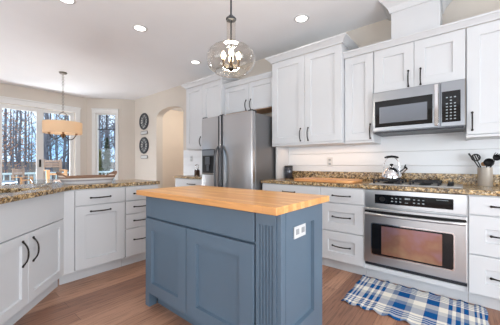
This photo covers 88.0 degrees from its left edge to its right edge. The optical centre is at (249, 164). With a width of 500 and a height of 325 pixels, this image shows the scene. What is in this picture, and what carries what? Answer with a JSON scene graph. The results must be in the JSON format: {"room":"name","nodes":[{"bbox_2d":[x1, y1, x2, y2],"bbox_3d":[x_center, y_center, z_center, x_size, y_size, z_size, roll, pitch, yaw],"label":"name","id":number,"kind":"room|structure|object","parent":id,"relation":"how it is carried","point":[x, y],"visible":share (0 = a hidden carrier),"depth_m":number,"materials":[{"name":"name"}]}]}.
{"room":"kitchen","nodes":[
{"label":"kitchen","id":0,"kind":"room"},
{"bbox_2d":[0,83,86,174],"bbox_3d":[-6.098,-0.274,4.160,0.140,2.768,6.150,0,0,39],"label":"wall","id":1,"kind":"structure","parent":0,"point":[6,90],"depth_m":6.08,"materials":[{"name":"beige paint"}]},
{"bbox_2d":[0,103,73,184],"bbox_3d":[-4.732,-0.075,5.775,0.120,2.350,1.400,0,0,39],"label":"door","id":2,"kind":"structure","parent":1,"relation":"in","point":[40,112],"depth_m":5.77,"materials":[{"name":"paint"}]},
{"bbox_2d":[0,96,80,174],"bbox_3d":[-4.689,-0.140,5.732,0.042,2.500,1.660,0,0,39],"label":"trim","id":3,"kind":"structure","parent":1,"relation":"attached to","point":[3,99],"depth_m":6.00,"materials":[{"name":"paint"}]},
{"bbox_2d":[87,98,121,179],"bbox_3d":[-3.677,-0.274,6.602,0.848,2.768,0.140,0,0,-6],"label":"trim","id":4,"kind":"structure","parent":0,"point":[91,102],"depth_m":6.52,"materials":[{"name":"beige paint"}]},
{"bbox_2d":[91,108,118,179],"bbox_3d":[-3.649,-0.427,6.505,0.655,1.955,0.060,0,0,-6],"label":"trim","id":5,"kind":"structure","parent":4,"relation":"attached to","point":[94,110],"depth_m":6.49,"materials":[{"name":"paint"}]},
{"bbox_2d":[96,113,115,179],"bbox_3d":[-3.640,-0.390,6.571,0.485,1.800,0.050,0,0,-6],"label":"window","id":6,"kind":"structure","parent":4,"relation":"in","point":[97,114],"depth_m":6.56,"materials":[{"name":"paint"}]},
{"bbox_2d":[122,99,134,179],"bbox_3d":[-3.066,-0.274,6.677,0.393,2.768,0.141,0,0,-10],"label":"wall","id":7,"kind":"structure","parent":0,"point":[128,106],"depth_m":6.62,"materials":[{"name":"beige paint"}]},
{"bbox_2d":[163,110,182,187],"bbox_3d":[-2.176,-0.190,7.091,0.100,2.600,1.340,0,0,39],"label":"wall","id":8,"kind":"structure","parent":0,"point":[172,119],"depth_m":7.08,"materials":[{"name":"paint"}]},
{"bbox_2d":[0,0,387,99],"bbox_3d":[-2.007,-1.698,1.349,9.750,0.080,7.000,0,0,39],"label":"ceiling","id":9,"kind":"structure","parent":0,"point":[99,49],"depth_m":3.35,"materials":[{"name":"paint"}]},
{"bbox_2d":[42,71,81,139],"bbox_3d":[-3.374,-1.049,4.668,0.590,1.215,0.590,0,0,39],"label":"chandelier","id":10,"kind":"object","parent":9,"relation":"hanging from","point":[62,127],"visible":1,"depth_m":4.51,"materials":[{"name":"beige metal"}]},
{"bbox_2d":[45,132,79,134],"bbox_3d":[-3.374,-0.569,4.668,0.578,0.004,0.578,0,0,39],"label":"diffuser","id":11,"kind":"object","parent":10,"relation":"attached to","point":[55,133],"depth_m":4.75,"materials":[{"name":"beige fabric"}]},
{"bbox_2d":[59,0,75,4],"bbox_3d":[-1.844,-1.654,2.593,0.172,0.006,0.172,0,0,39],"label":"recessed light","id":12,"kind":"object","parent":9,"relation":"in","point":[71,2],"visible":1,"depth_m":2.63,"materials":[{"name":"white"}]},
{"bbox_2d":[132,24,147,31],"bbox_3d":[-1.337,-1.654,3.145,0.172,0.006,0.172,0,0,39],"label":"recessed light","id":13,"kind":"object","parent":9,"relation":"in","point":[137,27],"visible":1,"depth_m":3.14,"materials":[{"name":"white"}]},
{"bbox_2d":[190,60,200,63],"bbox_3d":[-0.882,-1.654,4.190,0.172,0.006,0.172,0,0,39],"label":"recessed light","id":14,"kind":"object","parent":9,"relation":"in","point":[191,61],"visible":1,"depth_m":4.19,"materials":[{"name":"white"}]},
{"bbox_2d":[207,0,254,76],"bbox_3d":[-0.130,-1.143,1.774,0.332,1.028,0.332,0,0,39],"label":"pendant light","id":15,"kind":"object","parent":9,"relation":"hanging from","point":[230,19],"visible":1,"depth_m":1.76,"materials":[{"name":"grey metal"}]},
{"bbox_2d":[294,14,308,22],"bbox_3d":[0.586,-1.654,2.940,0.172,0.006,0.172,0,0,39],"label":"recessed light","id":16,"kind":"object","parent":9,"relation":"in","point":[301,18],"visible":1,"depth_m":2.93,"materials":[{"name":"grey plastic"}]},
{"bbox_2d":[13,259,499,324],"bbox_3d":[-1.500,1.135,1.967,9.750,0.050,8.600,0,0,39],"label":"floor","id":17,"kind":"structure","parent":0,"point":[117,296],"depth_m":2.04,"materials":[{"name":"brown wood"}]},
{"bbox_2d":[0,192,63,324],"bbox_3d":[-1.816,0.674,1.806,0.562,0.872,1.050,0,0,-11],"label":"base cabinet","id":18,"kind":"object","parent":17,"relation":"on","point":[31,229],"visible":0.98,"depth_m":1.85,"materials":[{"name":"white paint"}]},
{"bbox_2d":[0,179,159,203],"bbox_3d":[-1.563,0.215,2.281,1.392,0.038,1.845,0,0,39],"label":"countertop","id":19,"kind":"structure","parent":18,"relation":"on","point":[18,192],"depth_m":2.26,"materials":[{"name":"stone"}]},
{"bbox_2d":[31,179,53,186],"bbox_3d":[-1.849,0.165,2.306,0.164,0.062,0.164,0,0,39],"label":"glass bowl","id":20,"kind":"object","parent":19,"relation":"on","point":[49,179],"visible":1,"depth_m":2.32,"materials":[{"name":"clear glass"}]},
{"bbox_2d":[56,171,116,183],"bbox_3d":[-1.694,0.133,2.716,0.256,0.125,0.555,0,0,39],"label":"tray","id":21,"kind":"object","parent":19,"relation":"on","point":[76,179],"visible":1,"depth_m":2.61,"materials":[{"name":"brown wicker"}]},
{"bbox_2d":[59,186,124,284],"bbox_3d":[-1.706,0.673,2.702,0.598,0.875,0.554,0,0,39],"label":"base cabinet","id":22,"kind":"object","parent":17,"relation":"on","point":[94,219],"visible":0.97,"depth_m":2.53,"materials":[{"name":"white paint"}]},
{"bbox_2d":[121,184,157,265],"bbox_3d":[-1.406,0.673,3.067,0.598,0.875,0.383,0,0,39],"label":"base cabinet","id":23,"kind":"object","parent":17,"relation":"on","point":[135,205],"visible":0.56,"depth_m":2.84,"materials":[{"name":"white paint"}]},
{"bbox_2d":[175,178,201,186],"bbox_3d":[-0.764,0.673,4.410,0.883,0.875,0.664,0,0,39],"label":"base cabinet","id":24,"kind":"object","parent":17,"relation":"on","point":[179,182],"visible":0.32,"depth_m":4.26,"materials":[{"name":"white paint"}]},
{"bbox_2d":[174,175,201,178],"bbox_3d":[-0.761,0.215,4.426,0.906,0.038,0.637,0,0,39],"label":"countertop","id":25,"kind":"structure","parent":24,"relation":"on","point":[180,176],"depth_m":4.25,"materials":[{"name":"stone"}]},
{"bbox_2d":[194,164,199,174],"bbox_3d":[-0.946,0.095,4.618,0.100,0.202,0.100,0,0,39],"label":"glass jar","id":26,"kind":"object","parent":25,"relation":"on","point":[196,171],"visible":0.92,"depth_m":4.59,"materials":[{"name":"brown"}]},
{"bbox_2d":[146,196,321,324],"bbox_3d":[-0.192,0.673,1.828,1.264,0.875,0.487,0,0,39],"label":"kitchen island","id":27,"kind":"object","parent":17,"relation":"on","point":[206,265],"visible":0.93,"depth_m":1.51,"materials":[{"name":"blue wood"}]},
{"bbox_2d":[136,185,328,215],"bbox_3d":[-0.186,0.216,1.815,1.289,0.037,0.606,0,0,39],"label":"island countertop","id":28,"kind":"structure","parent":27,"relation":"on","point":[275,203],"depth_m":1.55,"materials":[{"name":"beige wood"}]},
{"bbox_2d":[293,223,305,238],"bbox_3d":[0.273,0.363,1.422,0.008,0.070,0.128,0,0,39],"label":"outlet plate","id":29,"kind":"object","parent":27,"relation":"attached to","point":[299,231],"depth_m":1.41,"materials":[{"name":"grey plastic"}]},
{"bbox_2d":[202,109,275,189],"bbox_3d":[-0.120,0.215,3.734,0.943,1.790,0.838,0,0,39],"label":"refrigerator","id":30,"kind":"object","parent":17,"relation":"on","point":[238,151],"visible":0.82,"depth_m":3.40,"materials":[{"name":"grey metal"}]},
{"bbox_2d":[262,183,323,264],"bbox_3d":[0.640,0.673,3.257,0.774,0.875,0.666,0,0,39],"label":"base cabinet","id":31,"kind":"object","parent":17,"relation":"on","point":[305,189],"visible":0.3,"depth_m":2.99,"materials":[{"name":"white paint"}]},
{"bbox_2d":[261,171,499,195],"bbox_3d":[1.357,0.163,2.693,2.637,0.142,0.648,0,0,39],"label":"countertop","id":32,"kind":"structure","parent":31,"relation":"on","point":[469,181],"depth_m":2.59,"materials":[{"name":"stone"}]},
{"bbox_2d":[284,166,292,178],"bbox_3d":[0.544,0.107,3.627,0.120,0.178,0.120,0,0,39],"label":"canister","id":33,"kind":"object","parent":32,"relation":"on","point":[288,169],"visible":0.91,"depth_m":3.58,"materials":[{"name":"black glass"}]},
{"bbox_2d":[294,177,361,182],"bbox_3d":[0.887,0.181,2.986,0.715,0.030,0.395,0,0,39],"label":"cutting board","id":34,"kind":"object","parent":32,"relation":"on","point":[306,179],"visible":0.97,"depth_m":2.84,"materials":[{"name":"brown wood"}]},
{"bbox_2d":[369,178,462,187],"bbox_3d":[1.606,0.175,2.518,0.720,0.042,0.485,0,0,39],"label":"cooktop","id":35,"kind":"object","parent":32,"relation":"in","point":[417,182],"visible":0.98,"depth_m":2.42,"materials":[{"name":"silver metal"}]},
{"bbox_2d":[381,155,407,179],"bbox_3d":[1.484,0.030,2.672,0.228,0.246,0.209,0,0,39],"label":"kettle","id":36,"kind":"object","parent":35,"relation":"on","point":[391,172],"visible":1,"depth_m":2.63,"materials":[{"name":"silver metal"}]},
{"bbox_2d":[477,167,492,186],"bbox_3d":[2.123,0.112,2.337,0.108,0.168,0.108,0,0,39],"label":"utensil crock","id":37,"kind":"object","parent":32,"relation":"on","point":[484,174],"visible":0.91,"depth_m":2.30,"materials":[{"name":"silver metal"}]},
{"bbox_2d":[472,154,480,166],"bbox_3d":[2.108,0.042,2.369,0.134,0.281,0.016,0,0,31],"label":"slotted spoon","id":38,"kind":"object","parent":37,"relation":"in","point":[473,155],"visible":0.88,"depth_m":2.38,"materials":[{"name":"black plastic"}]},
{"bbox_2d":[483,158,494,166],"bbox_3d":[2.133,0.061,2.327,0.097,0.232,0.040,0,0,39],"label":"ladle","id":39,"kind":"object","parent":37,"relation":"in","point":[487,162],"visible":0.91,"depth_m":2.33,"materials":[{"name":"black plastic"}]},
{"bbox_2d":[489,153,499,167],"bbox_3d":[2.132,0.038,2.285,0.158,0.284,0.044,0,0,39],"label":"server","id":40,"kind":"object","parent":37,"relation":"in","point":[496,157],"visible":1,"depth_m":2.28,"materials":[{"name":"black plastic"}]},
{"bbox_2d":[320,186,366,275],"bbox_3d":[1.114,0.673,2.868,0.448,0.875,0.666,0,0,39],"label":"base cabinet","id":41,"kind":"object","parent":17,"relation":"on","point":[343,214],"visible":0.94,"depth_m":2.63,"materials":[{"name":"white paint"}]},
{"bbox_2d":[341,275,488,324],"bbox_3d":[1.278,1.101,2.043,0.912,0.016,0.625,0,0,39],"label":"rug","id":42,"kind":"object","parent":17,"relation":"on","point":[414,306],"visible":1,"depth_m":2.02,"materials":[{"name":"fabric"}]},
{"bbox_2d":[364,189,467,301],"bbox_3d":[1.596,0.673,2.493,0.767,0.875,0.618,0,0,39],"label":"base cabinet","id":43,"kind":"object","parent":17,"relation":"on","point":[454,291],"visible":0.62,"depth_m":2.26,"materials":[{"name":"white paint"}]},
{"bbox_2d":[364,189,466,286],"bbox_3d":[1.547,0.596,2.433,0.756,0.718,0.628,0,0,39],"label":"oven","id":44,"kind":"object","parent":43,"relation":"in","point":[424,234],"visible":0.98,"depth_m":2.20,"materials":[{"name":"silver metal"}]},
{"bbox_2d":[468,195,499,310],"bbox_3d":[2.123,0.673,2.039,0.618,0.875,0.666,0,0,39],"label":"base cabinet","id":45,"kind":"object","parent":17,"relation":"on","point":[483,211],"visible":0.98,"depth_m":1.96,"materials":[{"name":"white paint"}]},
{"bbox_2d":[135,0,499,187],"bbox_3d":[0.555,-0.274,3.877,9.000,2.768,0.160,0,0,39],"label":"wall","id":46,"kind":"structure","parent":0,"point":[156,105],"depth_m":5.36,"materials":[{"name":"beige paint"}]},
{"bbox_2d":[139,137,148,153],"bbox_3d":[-2.604,-0.465,6.348,0.412,0.412,0.048,0,0,39],"label":"wall medallion","id":47,"kind":"object","parent":46,"relation":"attached to","point":[144,144],"visible":1,"depth_m":6.33,"materials":[{"name":"grey metal"}]},
{"bbox_2d":[139,113,148,129],"bbox_3d":[-2.604,-1.055,6.348,0.412,0.412,0.048,0,0,39],"label":"wall medallion","id":48,"kind":"object","parent":46,"relation":"attached to","point":[143,121],"visible":1,"depth_m":6.34,"materials":[{"name":"grey metal"}]},
{"bbox_2d":[183,150,201,174],"bbox_3d":[-0.790,0.410,4.871,1.500,1.400,0.012,0,0,39],"label":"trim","id":49,"kind":"structure","parent":46,"relation":"attached to","point":[188,167],"depth_m":5.18,"materials":[{"name":"white paint"}]},
{"bbox_2d":[181,72,240,150],"bbox_3d":[-0.687,-0.835,4.472,1.029,1.158,0.471,0,0,39],"label":"upper cabinet","id":50,"kind":"object","parent":46,"relation":"attached to","point":[207,100],"visible":0.52,"depth_m":4.36,"materials":[{"name":"white paint"}]},
{"bbox_2d":[223,71,271,114],"bbox_3d":[0.060,-1.024,3.920,0.952,0.471,0.376,0,0,39],"label":"upper cabinet","id":51,"kind":"object","parent":46,"relation":"attached to","point":[257,95],"visible":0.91,"depth_m":3.79,"materials":[{"name":"white paint"}]},
{"bbox_2d":[265,32,358,178],"bbox_3d":[0.760,-0.608,3.283,1.064,1.608,0.471,0,0,39],"label":"upper cabinet","id":52,"kind":"object","parent":46,"relation":"attached to","point":[308,90],"visible":0.98,"depth_m":3.10,"materials":[{"name":"white paint"}]},
{"bbox_2d":[327,157,332,165],"bbox_3d":[1.036,-0.032,3.357,0.072,0.116,0.009,0,0,39],"label":"outlet plate","id":53,"kind":"object","parent":46,"relation":"attached to","point":[329,159],"visible":1,"depth_m":3.35,"materials":[{"name":"grey plastic"}]},
{"bbox_2d":[345,52,380,145],"bbox_3d":[1.274,-0.707,2.929,0.304,0.959,0.366,0,0,39],"label":"upper cabinet","id":54,"kind":"object","parent":46,"relation":"attached to","point":[359,70],"visible":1,"depth_m":2.82,"materials":[{"name":"white paint"}]},
{"bbox_2d":[289,125,499,174],"bbox_3d":[1.693,-0.277,2.831,2.914,0.946,0.012,0,0,39],"label":"backsplash","id":55,"kind":"structure","parent":46,"relation":"attached to","point":[445,153],"depth_m":2.80,"materials":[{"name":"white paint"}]},
{"bbox_2d":[293,171,499,185],"bbox_3d":[1.563,0.144,2.915,2.600,0.104,0.022,0,0,39],"label":"backsplash","id":56,"kind":"structure","parent":46,"relation":"attached to","point":[465,179],"depth_m":2.79,"materials":[{"name":"stone"}]},
{"bbox_2d":[373,78,465,136],"bbox_3d":[1.660,-0.524,2.570,0.739,0.418,0.432,0,0,39],"label":"microwave","id":57,"kind":"object","parent":46,"relation":"attached to","point":[435,108],"visible":1,"depth_m":2.41,"materials":[{"name":"silver metal"}]},
{"bbox_2d":[374,29,465,92],"bbox_3d":[1.680,-0.961,2.596,0.742,0.452,0.366,0,0,39],"label":"upper cabinet","id":58,"kind":"object","parent":46,"relation":"attached to","point":[439,58],"visible":0.98,"depth_m":2.44,"materials":[{"name":"white paint"}]},
{"bbox_2d":[379,0,452,46],"bbox_3d":[1.661,-1.422,2.586,0.580,0.470,0.428,0,0,39],"label":"vent duct cover","id":59,"kind":"object","parent":58,"relation":"on","point":[406,17],"visible":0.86,"depth_m":2.50,"materials":[{"name":"white paint"}]},
{"bbox_2d":[343,9,499,58],"bbox_3d":[1.818,-1.217,2.476,1.718,0.060,0.376,0,0,39],"label":"trim","id":60,"kind":"structure","parent":46,"relation":"attached to","point":[493,15],"depth_m":2.40,"materials":[{"name":"white paint"}]},
{"bbox_2d":[466,20,499,140],"bbox_3d":[2.210,-0.707,2.161,0.623,0.959,0.366,0,0,39],"label":"upper cabinet","id":61,"kind":"object","parent":46,"relation":"attached to","point":[482,40],"visible":0.98,"depth_m":2.18,"materials":[{"name":"white paint"}]},
{"label":"outside","id":62,"kind":"structure","parent":0,"visible":0},
{"bbox_2d":[2,161,114,184],"bbox_3d":[-20.776,0.810,31.002,50.000,2.600,75.000,0,0,39],"label":"ground","id":63,"kind":"structure","parent":62,"point":[112,163],"depth_m":34.53,"materials":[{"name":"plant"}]},
{"bbox_2d":[2,109,17,168],"bbox_3d":[-30.997,-6.295,34.074,2.860,14.092,3.650,0,0,-21],"label":"bare tree","id":64,"kind":"object","parent":63,"relation":"on","point":[2,109],"visible":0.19,"depth_m":33.67,"materials":[{"name":"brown plant"}]},
{"bbox_2d":[2,122,19,159],"bbox_3d":[-12.572,-2.613,12.362,2.249,9.467,1.953,0,0,17],"label":"bare tree","id":65,"kind":"object","parent":63,"relation":"on","point":[16,122],"visible":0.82,"depth_m":12.87,"materials":[{"name":"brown plant"}]},
{"bbox_2d":[2,112,24,181],"bbox_3d":[-11.186,-0.214,11.145,2.179,4.618,2.236,0,0,39],"label":"sapling","id":66,"kind":"object","parent":63,"relation":"on","point":[4,112],"visible":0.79,"depth_m":11.46,"materials":[{"name":"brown plant"}]},
{"bbox_2d":[4,109,29,184],"bbox_3d":[-19.280,-4.005,21.040,3.114,11.574,3.264,0,0,5],"label":"bare tree","id":67,"kind":"object","parent":63,"relation":"on","point":[17,111],"visible":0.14,"depth_m":21.23,"materials":[{"name":"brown plant"}]},
{"bbox_2d":[3,110,30,175],"bbox_3d":[-23.063,-4.513,25.846,2.866,12.064,2.489,0,0,-27],"label":"bare tree","id":68,"kind":"object","parent":63,"relation":"on","point":[18,140],"visible":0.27,"depth_m":25.56,"materials":[{"name":"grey plant"}]},
{"bbox_2d":[2,110,35,177],"bbox_3d":[-12.092,-0.539,13.172,2.154,5.201,2.384,0,0,39],"label":"sapling","id":69,"kind":"object","parent":63,"relation":"on","point":[13,159],"visible":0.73,"depth_m":13.23,"materials":[{"name":"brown plant"}]},
{"bbox_2d":[2,108,35,176],"bbox_3d":[-24.987,-6.632,26.706,4.513,16.005,4.306,0,0,2],"label":"bare tree","id":70,"kind":"object","parent":63,"relation":"on","point":[5,109],"visible":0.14,"depth_m":26.77,"materials":[{"name":"grey plant"}]},
{"bbox_2d":[3,110,35,167],"bbox_3d":[-20.867,-4.167,23.974,3.707,11.613,2.149,0,0,-32],"label":"bare tree","id":71,"kind":"object","parent":63,"relation":"on","point":[11,110],"visible":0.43,"depth_m":23.86,"materials":[{"name":"grey plant"}]},
{"bbox_2d":[14,111,35,171],"bbox_3d":[-28.218,-4.955,32.731,2.773,11.857,2.707,0,0,-25],"label":"bare tree","id":72,"kind":"object","parent":63,"relation":"on","point":[26,111],"visible":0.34,"depth_m":32.66,"materials":[{"name":"grey plant"}]},
{"bbox_2d":[2,110,48,183],"bbox_3d":[-16.046,-4.819,18.276,3.508,13.541,2.748,0,0,-7],"label":"bare tree","id":73,"kind":"object","parent":63,"relation":"on","point":[25,141],"visible":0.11,"depth_m":18.05,"materials":[{"name":"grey plant"}]},
{"bbox_2d":[27,119,35,167],"bbox_3d":[-31.953,-4.578,37.623,2.328,10.197,2.384,0,0,-31],"label":"bare tree","id":74,"kind":"object","parent":63,"relation":"on","point":[31,119],"visible":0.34,"depth_m":37.80,"materials":[{"name":"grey plant"}]},
{"bbox_2d":[19,113,69,168],"bbox_3d":[-13.165,-5.068,17.290,3.250,14.234,3.329,0,0,16],"label":"bare tree","id":75,"kind":"object","parent":63,"relation":"on","point":[47,114],"visible":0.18,"depth_m":17.02,"materials":[{"name":"grey plant"}]},
{"bbox_2d":[29,112,65,178],"bbox_3d":[-15.860,-5.777,21.261,3.106,15.305,3.965,0,0,3],"label":"bare tree","id":76,"kind":"object","parent":63,"relation":"on","point":[50,115],"visible":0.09,"depth_m":20.86,"materials":[{"name":"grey plant"}]},
{"bbox_2d":[31,113,69,169],"bbox_3d":[-8.687,-3.772,11.296,2.453,11.889,2.824,0,0,2],"label":"bare tree","id":77,"kind":"object","parent":63,"relation":"on","point":[46,145],"visible":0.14,"depth_m":11.26,"materials":[{"name":"grey plant"}]},
{"bbox_2d":[51,116,62,167],"bbox_3d":[-29.677,-5.788,39.960,2.890,12.660,2.960,0,0,-7],"label":"bare tree","id":78,"kind":"object","parent":63,"relation":"on","point":[56,154],"visible":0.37,"depth_m":39.67,"materials":[{"name":"grey plant"}]},
{"bbox_2d":[52,114,62,159],"bbox_3d":[-32.904,-6.208,44.184,4.047,12.678,2.346,0,0,-30],"label":"bare tree","id":79,"kind":"object","parent":63,"relation":"on","point":[57,145],"visible":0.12,"depth_m":44.14,"materials":[{"name":"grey plant"}]},
{"bbox_2d":[53,114,69,171],"bbox_3d":[-18.218,-5.802,25.320,2.778,15.009,4.790,0,0,36],"label":"bare tree","id":80,"kind":"object","parent":63,"relation":"on","point":[64,116],"visible":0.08,"depth_m":25.23,"materials":[{"name":"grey plant"}]},
{"bbox_2d":[61,115,69,175],"bbox_3d":[-21.010,-3.941,30.267,2.888,10.735,3.027,0,0,23],"label":"bare tree","id":81,"kind":"object","parent":63,"relation":"on","point":[67,159],"visible":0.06,"depth_m":29.99,"materials":[{"name":"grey plant"}]},
{"bbox_2d":[99,149,102,173],"bbox_3d":[-7.101,0.691,12.208,0.751,2.839,0.790,0,0,39],"label":"evergreen tree","id":82,"kind":"object","parent":63,"relation":"on","point":[100,152],"visible":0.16,"depth_m":12.16,"materials":[{"name":"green plant"}]},
{"bbox_2d":[99,137,112,174],"bbox_3d":[-6.440,0.445,11.606,1.112,3.332,1.073,0,0,39],"label":"evergreen tree","id":83,"kind":"object","parent":63,"relation":"on","point":[106,163],"visible":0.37,"depth_m":11.55,"materials":[{"name":"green plant"}]},
{"bbox_2d":[99,115,114,166],"bbox_3d":[-7.587,-2.286,13.411,2.117,8.911,1.838,0,0,-43],"label":"bare tree","id":84,"kind":"object","parent":63,"relation":"on","point":[100,117],"visible":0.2,"depth_m":13.47,"materials":[{"name":"grey plant"}]},
{"bbox_2d":[100,115,114,159],"bbox_3d":[-15.130,-5.159,28.414,2.833,13.729,3.262,0,0,7],"label":"bare tree","id":85,"kind":"object","parent":63,"relation":"on","point":[105,115],"visible":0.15,"depth_m":28.31,"materials":[{"name":"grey plant"}]},
{"bbox_2d":[101,115,114,149],"bbox_3d":[-10.802,-5.776,18.309,5.017,15.718,2.909,0,0,-30],"label":"bare tree","id":86,"kind":"object","parent":63,"relation":"on","point":[108,115],"visible":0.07,"depth_m":18.15,"materials":[{"name":"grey plant"}]},
{"bbox_2d":[102,115,114,160],"bbox_3d":[-12.569,-2.796,23.065,2.241,9.434,1.946,0,0,-44],"label":"bare tree","id":87,"kind":"object","parent":63,"relation":"on","point":[102,115],"visible":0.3,"depth_m":23.09,"materials":[{"name":"grey plant"}]},
{"bbox_2d":[104,115,114,159],"bbox_3d":[-13.819,-5.179,26.289,2.897,14.040,3.335,0,0,7],"label":"bare tree","id":88,"kind":"object","parent":63,"relation":"on","point":[113,115],"visible":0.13,"depth_m":26.12,"materials":[{"name":"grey plant"}]},
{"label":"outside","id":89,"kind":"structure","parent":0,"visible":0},
{"bbox_3d":[-5.652,1.190,7.578,3.510,0.080,12.000,0,0,39],"label":"floor","id":90,"kind":"structure","parent":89,"visible":0},
{"bbox_2d":[2,180,17,184],"bbox_3d":[-6.228,0.784,6.175,1.040,0.738,1.040,0,0,39],"label":"patio table","id":91,"kind":"object","parent":90,"relation":"on","point":[3,181],"visible":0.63,"depth_m":6.27,"materials":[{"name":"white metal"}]},
{"bbox_2d":[12,168,32,184],"bbox_3d":[-6.420,0.630,7.299,0.424,1.040,0.298,0,0,21],"label":"deck chair","id":92,"kind":"object","parent":90,"relation":"on","point":[14,171],"visible":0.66,"depth_m":7.32,"materials":[{"name":"brown wood"}]},
{"bbox_2d":[44,159,67,182],"bbox_3d":[-5.486,0.500,7.261,0.530,1.300,0.480,0,0,39],"label":"deck chair","id":93,"kind":"object","parent":90,"relation":"on","point":[46,165],"visible":0.54,"depth_m":7.30,"materials":[{"name":"brown wood"}]},
{"bbox_2d":[2,169,113,184],"bbox_3d":[-5.973,0.660,9.007,0.100,0.980,9.890,0,0,39],"label":"deck railing","id":94,"kind":"object","parent":90,"relation":"on","point":[111,170],"visible":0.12,"depth_m":8.07,"materials":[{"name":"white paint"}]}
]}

